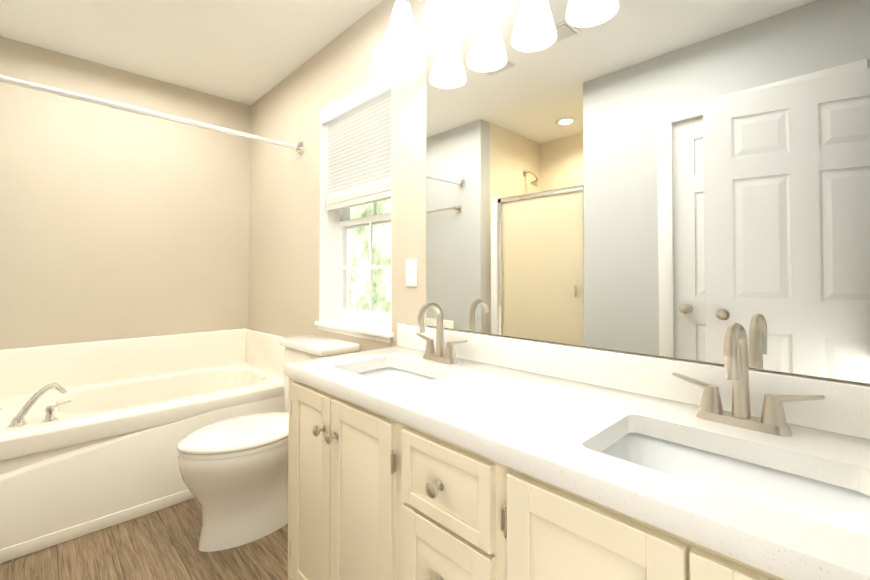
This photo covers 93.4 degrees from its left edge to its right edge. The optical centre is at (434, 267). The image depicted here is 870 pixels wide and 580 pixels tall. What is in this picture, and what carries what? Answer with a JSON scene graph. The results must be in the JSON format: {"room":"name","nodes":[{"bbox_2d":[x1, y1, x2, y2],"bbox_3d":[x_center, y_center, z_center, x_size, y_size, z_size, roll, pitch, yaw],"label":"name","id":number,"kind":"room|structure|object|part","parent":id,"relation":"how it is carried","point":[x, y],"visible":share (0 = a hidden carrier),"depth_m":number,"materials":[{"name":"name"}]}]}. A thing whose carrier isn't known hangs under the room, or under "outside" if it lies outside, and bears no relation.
{"room":"bathroom","nodes":[
{"label":"bathroom","id":0,"kind":"room"},
{"bbox_2d":[0,36,250,348],"bbox_3d":[-1.966,-0.025,2.651,1.760,2.440,0.120,1,-1,-44],"label":"wall","id":1,"kind":"structure","parent":0,"point":[117,224],"depth_m":2.55,"materials":[{"name":"beige paint"}]},
{"bbox_2d":[0,498,287,579],"bbox_3d":[-0.696,1.211,0.626,3.000,0.100,5.128,1,-1,-44],"label":"floor","id":2,"kind":"structure","parent":0,"point":[162,544],"depth_m":1.67,"materials":[{"name":"wood"}]},
{"bbox_2d":[0,328,284,563],"bbox_3d":[-1.651,0.814,2.282,1.474,0.750,0.821,1,-1,-44],"label":"bathtub","id":3,"kind":"object","parent":2,"relation":"on","point":[93,434],"visible":0.75,"depth_m":2.04,"materials":[{"name":"white ceramic"}]},
{"bbox_2d":[0,382,70,428],"bbox_3d":[-1.791,0.602,1.778,0.318,0.157,0.117,1,-1,-44],"label":"faucet","id":4,"kind":"object","parent":3,"relation":"on","point":[18,421],"depth_m":1.80,"materials":[{"name":"silver metal"}]},
{"bbox_2d":[177,334,359,551],"bbox_3d":[-0.785,0.777,1.918,0.730,0.812,0.456,1,-1,-44],"label":"toilet","id":5,"kind":"object","parent":2,"relation":"on","point":[234,472],"visible":0.69,"depth_m":1.75,"materials":[{"name":"white ceramic"}]},
{"bbox_3d":[-0.856,0.744,1.850,0.532,0.056,0.394,1,-1,-44],"label":"seat lid","id":6,"kind":"part","parent":5,"relation":"part of","materials":[{"name":"white plastic"}]},
{"bbox_3d":[-0.597,0.598,2.104,0.193,0.375,0.420,1,-1,-44],"label":"tank","id":7,"kind":"part","parent":5,"relation":"part of","materials":[{"name":"white ceramic"}]},
{"bbox_3d":[-0.601,0.394,2.103,0.216,0.040,0.456,1,-1,-44],"label":"tank lid","id":8,"kind":"part","parent":5,"relation":"part of","materials":[{"name":"white ceramic"}]},
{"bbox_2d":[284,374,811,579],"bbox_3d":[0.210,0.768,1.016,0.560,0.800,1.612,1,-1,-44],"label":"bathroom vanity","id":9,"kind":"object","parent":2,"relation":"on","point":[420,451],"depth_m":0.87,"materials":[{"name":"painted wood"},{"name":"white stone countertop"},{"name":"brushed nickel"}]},
{"bbox_3d":[-0.344,0.481,1.215,0.034,0.032,0.032,1,-1,-44],"label":"knob","id":10,"kind":"part","parent":9,"relation":"part of","materials":[{"name":"silver metal"}]},
{"bbox_3d":[-0.294,0.480,1.164,0.034,0.032,0.032,1,-1,-44],"label":"knob","id":11,"kind":"part","parent":9,"relation":"part of","materials":[{"name":"silver metal"}]},
{"bbox_3d":[0.000,0.663,0.857,0.034,0.032,0.032,1,-1,-44],"label":"knob","id":12,"kind":"part","parent":9,"relation":"part of","materials":[{"name":"silver metal"}]},
{"bbox_3d":[0.000,0.463,0.860,0.034,0.032,0.032,1,-1,-44],"label":"knob","id":13,"kind":"part","parent":9,"relation":"part of","materials":[{"name":"silver metal"}]},
{"bbox_2d":[284,346,869,579],"bbox_3d":[0.220,0.348,1.036,0.527,0.040,1.616,1,-1,-44],"label":"countertop","id":14,"kind":"structure","parent":9,"relation":"on","point":[561,428],"depth_m":0.78,"materials":[{"name":"white stone"}]},
{"bbox_2d":[360,362,435,385],"bbox_3d":[-0.133,0.439,1.344,0.282,0.157,0.401,1,-1,-44],"label":"sink","id":15,"kind":"object","parent":14,"relation":"in","point":[390,372],"depth_m":1.52,"materials":[{"name":"white ceramic"}]},
{"bbox_2d":[412,302,467,361],"bbox_3d":[-0.011,0.228,1.466,0.133,0.214,0.255,1,-1,-44],"label":"faucet","id":16,"kind":"object","parent":14,"relation":"on","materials":[{"name":"silver metal"}]},
{"bbox_2d":[604,426,859,525],"bbox_3d":[0.479,0.429,0.698,0.282,0.157,0.401,1,-1,-44],"label":"sink","id":17,"kind":"object","parent":14,"relation":"in","point":[824,495],"depth_m":0.77,"materials":[{"name":"white ceramic"}]},
{"bbox_2d":[668,322,827,437],"bbox_3d":[0.608,0.217,0.826,0.133,0.214,0.255,1,-1,-44],"label":"faucet","id":18,"kind":"object","parent":14,"relation":"on","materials":[{"name":"silver metal"}]},
{"bbox_2d":[0,0,382,105],"bbox_3d":[-0.696,-1.328,0.668,3.000,0.100,5.128,1,-1,-44],"label":"ceiling","id":19,"kind":"structure","parent":0,"point":[249,52],"depth_m":2.20,"materials":[{"name":"paint"}]},
{"bbox_2d":[249,0,869,385],"bbox_3d":[-0.130,-0.037,1.903,0.160,2.440,3.748,1,-1,-44],"label":"wall","id":20,"kind":"structure","parent":0,"point":[284,267],"depth_m":2.38,"materials":[{"name":"beige paint"}]},
{"bbox_2d":[319,110,335,320],"bbox_3d":[-0.618,-0.300,2.373,0.104,1.210,0.004,1,-1,-44],"label":"window frame","id":21,"kind":"object","parent":20,"relation":"attached to","point":[327,296],"visible":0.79,"depth_m":2.36,"materials":[{"name":"white wood"}]},
{"bbox_2d":[315,320,392,338],"bbox_3d":[-0.397,0.310,2.117,0.129,0.022,0.689,1,-1,-44],"label":"sill","id":22,"kind":"structure","parent":20,"relation":"on","point":[379,331],"depth_m":2.06,"materials":[{"name":"white wood"}]},
{"bbox_2d":[318,68,391,343],"bbox_3d":[-0.372,-0.281,2.151,0.166,1.254,0.669,1,-1,-44],"label":"window","id":23,"kind":"structure","parent":20,"relation":"in","point":[359,144],"depth_m":2.17,"materials":[{"name":"white wood"}]},
{"bbox_3d":[-0.550,-0.298,2.416,0.053,1.204,0.030,1,-1,-44],"label":"frame","id":24,"kind":"part","parent":23,"relation":"part of","materials":[{"name":"white wood"}]},
{"bbox_3d":[-0.537,0.002,2.379,0.024,0.543,0.034,1,-1,-44],"label":"lower window sash stile","id":25,"kind":"part","parent":23,"relation":"part of","materials":[{"name":"white wood"}]},
{"bbox_3d":[-0.518,-0.550,2.406,0.024,0.641,0.034,1,-1,-44],"label":"upper window sash stile","id":26,"kind":"part","parent":23,"relation":"part of","materials":[{"name":"white wood"}]},
{"bbox_3d":[-0.429,0.333,2.085,0.008,0.025,0.669,1,-1,-44],"label":"window apron","id":27,"kind":"part","parent":23,"relation":"part of","materials":[{"name":"white wood"}]},
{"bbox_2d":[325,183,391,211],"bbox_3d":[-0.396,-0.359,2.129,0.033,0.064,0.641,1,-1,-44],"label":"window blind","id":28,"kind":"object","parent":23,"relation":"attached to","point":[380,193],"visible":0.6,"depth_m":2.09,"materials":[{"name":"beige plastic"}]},
{"bbox_3d":[-0.394,-0.401,2.132,0.024,0.014,0.635,1,-1,-44],"label":"window blind bottom rail","id":29,"kind":"part","parent":23,"relation":"part of","materials":[{"name":"white plastic"}]},
{"bbox_3d":[-0.332,0.285,2.180,0.053,0.030,0.597,1,-1,-44],"label":"frame","id":30,"kind":"part","parent":23,"relation":"part of","materials":[{"name":"white wood"}]},
{"bbox_3d":[-0.341,0.249,2.172,0.024,0.042,0.529,1,-1,-44],"label":"lower window sash rail","id":31,"kind":"part","parent":23,"relation":"part of","materials":[{"name":"white wood"}]},
{"bbox_3d":[-0.341,-0.256,2.181,0.024,0.034,0.529,1,-1,-44],"label":"top rail of the lower window sash","id":32,"kind":"part","parent":23,"relation":"part of","materials":[{"name":"white wood"}]},
{"bbox_3d":[-0.341,-0.002,2.176,0.010,0.018,0.529,1,-1,-44],"label":"lower window sash horizontal muntin","id":33,"kind":"part","parent":23,"relation":"part of","materials":[{"name":"white wood"}]},
{"bbox_3d":[-0.341,-0.002,2.176,0.004,0.475,0.529,1,-1,-44],"label":"sash glass","id":34,"kind":"part","parent":23,"relation":"part of","materials":[{"name":"clear glass"}]},
{"bbox_3d":[-0.322,-0.254,2.199,0.024,0.042,0.529,1,-1,-44],"label":"upper window sash rail","id":35,"kind":"part","parent":23,"relation":"part of","materials":[{"name":"white wood"}]},
{"bbox_3d":[-0.341,-0.005,2.177,0.012,0.467,0.018,1,-1,-44],"label":"vertical muntin of the lower window sash","id":36,"kind":"part","parent":23,"relation":"part of","materials":[{"name":"white wood"}]},
{"bbox_3d":[-0.322,-0.553,2.204,0.004,0.573,0.529,1,-1,-44],"label":"sash glass","id":37,"kind":"part","parent":23,"relation":"part of","materials":[{"name":"clear glass"}]},
{"bbox_3d":[-0.322,-0.557,2.204,0.012,0.565,0.018,1,-1,-44],"label":"upper window sash vertical muntin","id":38,"kind":"part","parent":23,"relation":"part of","materials":[{"name":"white wood"}]},
{"bbox_2d":[391,196,391,332],"bbox_3d":[-0.159,-0.308,1.898,0.104,1.210,0.004,1,-1,-44],"label":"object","id":39,"kind":"object","parent":20,"relation":"attached to","point":[391,264],"visible":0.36,"depth_m":1.86,"materials":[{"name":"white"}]},
{"bbox_2d":[406,259,416,286],"bbox_3d":[-0.101,0.022,1.751,0.008,0.115,0.070,1,-1,-44],"label":"electrical outlet","id":40,"kind":"object","parent":20,"relation":"attached to","point":[411,272],"visible":1,"depth_m":1.75,"materials":[{"name":"white plastic"}]},
{"bbox_2d":[408,275,413,281],"bbox_3d":[-0.103,0.045,1.749,0.003,0.030,0.034,1,-1,-44],"label":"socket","id":41,"kind":"object","parent":40,"relation":"attached to","point":[410,277],"depth_m":1.75,"materials":[{"name":"white plastic"}]},
{"bbox_2d":[408,264,413,270],"bbox_3d":[-0.103,0.000,1.750,0.003,0.030,0.034,1,-1,-44],"label":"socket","id":42,"kind":"object","parent":40,"relation":"attached to","point":[410,266],"depth_m":1.75,"materials":[{"name":"white plastic"}]},
{"bbox_2d":[381,0,514,68],"bbox_3d":[0.114,-0.997,1.395,0.215,0.351,0.845,1,-1,-44],"label":"sconce","id":43,"kind":"object","parent":20,"relation":"attached to","point":[440,27],"visible":1,"depth_m":1.52,"materials":[{"name":"white glass"}]},
{"bbox_3d":[-0.129,-0.925,1.607,0.162,0.215,0.162,1,-1,-44],"label":"lamp shade","id":44,"kind":"part","parent":43,"relation":"part of","materials":[{"name":"white glass"}]},
{"bbox_3d":[0.021,-0.928,1.453,0.162,0.215,0.162,1,-1,-44],"label":"lamp shade","id":45,"kind":"part","parent":43,"relation":"part of","materials":[{"name":"white glass"}]},
{"bbox_3d":[0.170,-0.930,1.298,0.162,0.215,0.162,1,-1,-44],"label":"lamp shade","id":46,"kind":"part","parent":43,"relation":"part of","materials":[{"name":"white glass"}]},
{"bbox_2d":[397,323,869,437],"bbox_3d":[0.403,0.282,1.213,0.019,0.098,1.616,1,-1,-44],"label":"backsplash","id":47,"kind":"structure","parent":20,"relation":"attached to","point":[848,403],"depth_m":1.08,"materials":[{"name":"white stone"}]},
{"bbox_2d":[426,0,869,382],"bbox_3d":[0.466,-0.335,1.171,0.005,1.124,1.440,1,-1,-44],"label":"mirror","id":48,"kind":"object","parent":20,"relation":"attached to","point":[685,179],"visible":1,"depth_m":1.05,"materials":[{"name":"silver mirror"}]},
{"bbox_3d":[-2.150,-0.042,1.661,0.120,2.440,1.048,1,-1,-44],"label":"wall","id":49,"kind":"structure","parent":0,"visible":0},
{"bbox_2d":[0,75,303,154],"bbox_3d":[-1.353,-0.745,2.000,1.478,0.088,0.080,1,-1,-44],"label":"curtain rod","id":50,"kind":"object","parent":49,"relation":"attached to","point":[298,147],"visible":1,"depth_m":1.94,"materials":[{"name":"white metal"}]},
{"label":"outside","id":51,"kind":"structure","parent":0,"visible":0},
{"bbox_2d":[347,199,390,312],"bbox_3d":[1.010,-0.527,4.372,0.020,5.500,9.000,1,-1,-44],"label":"window pane","id":52,"kind":"object","parent":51,"point":[382,241],"depth_m":6.49,"materials":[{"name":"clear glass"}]},
{"bbox_3d":[-0.394,-0.883,2.140,0.040,0.035,0.641,1,-1,-44],"label":"blind headrail","id":53,"kind":"object","parent":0,"visible":0},
{"bbox_2d":[322,70,391,123],"bbox_3d":[-0.418,-0.867,2.116,0.012,0.079,0.659,1,-1,-44],"label":"blind valance","id":54,"kind":"object","parent":53,"relation":"attached to","point":[372,89],"visible":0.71,"depth_m":2.08,"materials":[{"name":"white wood"}]}
]}

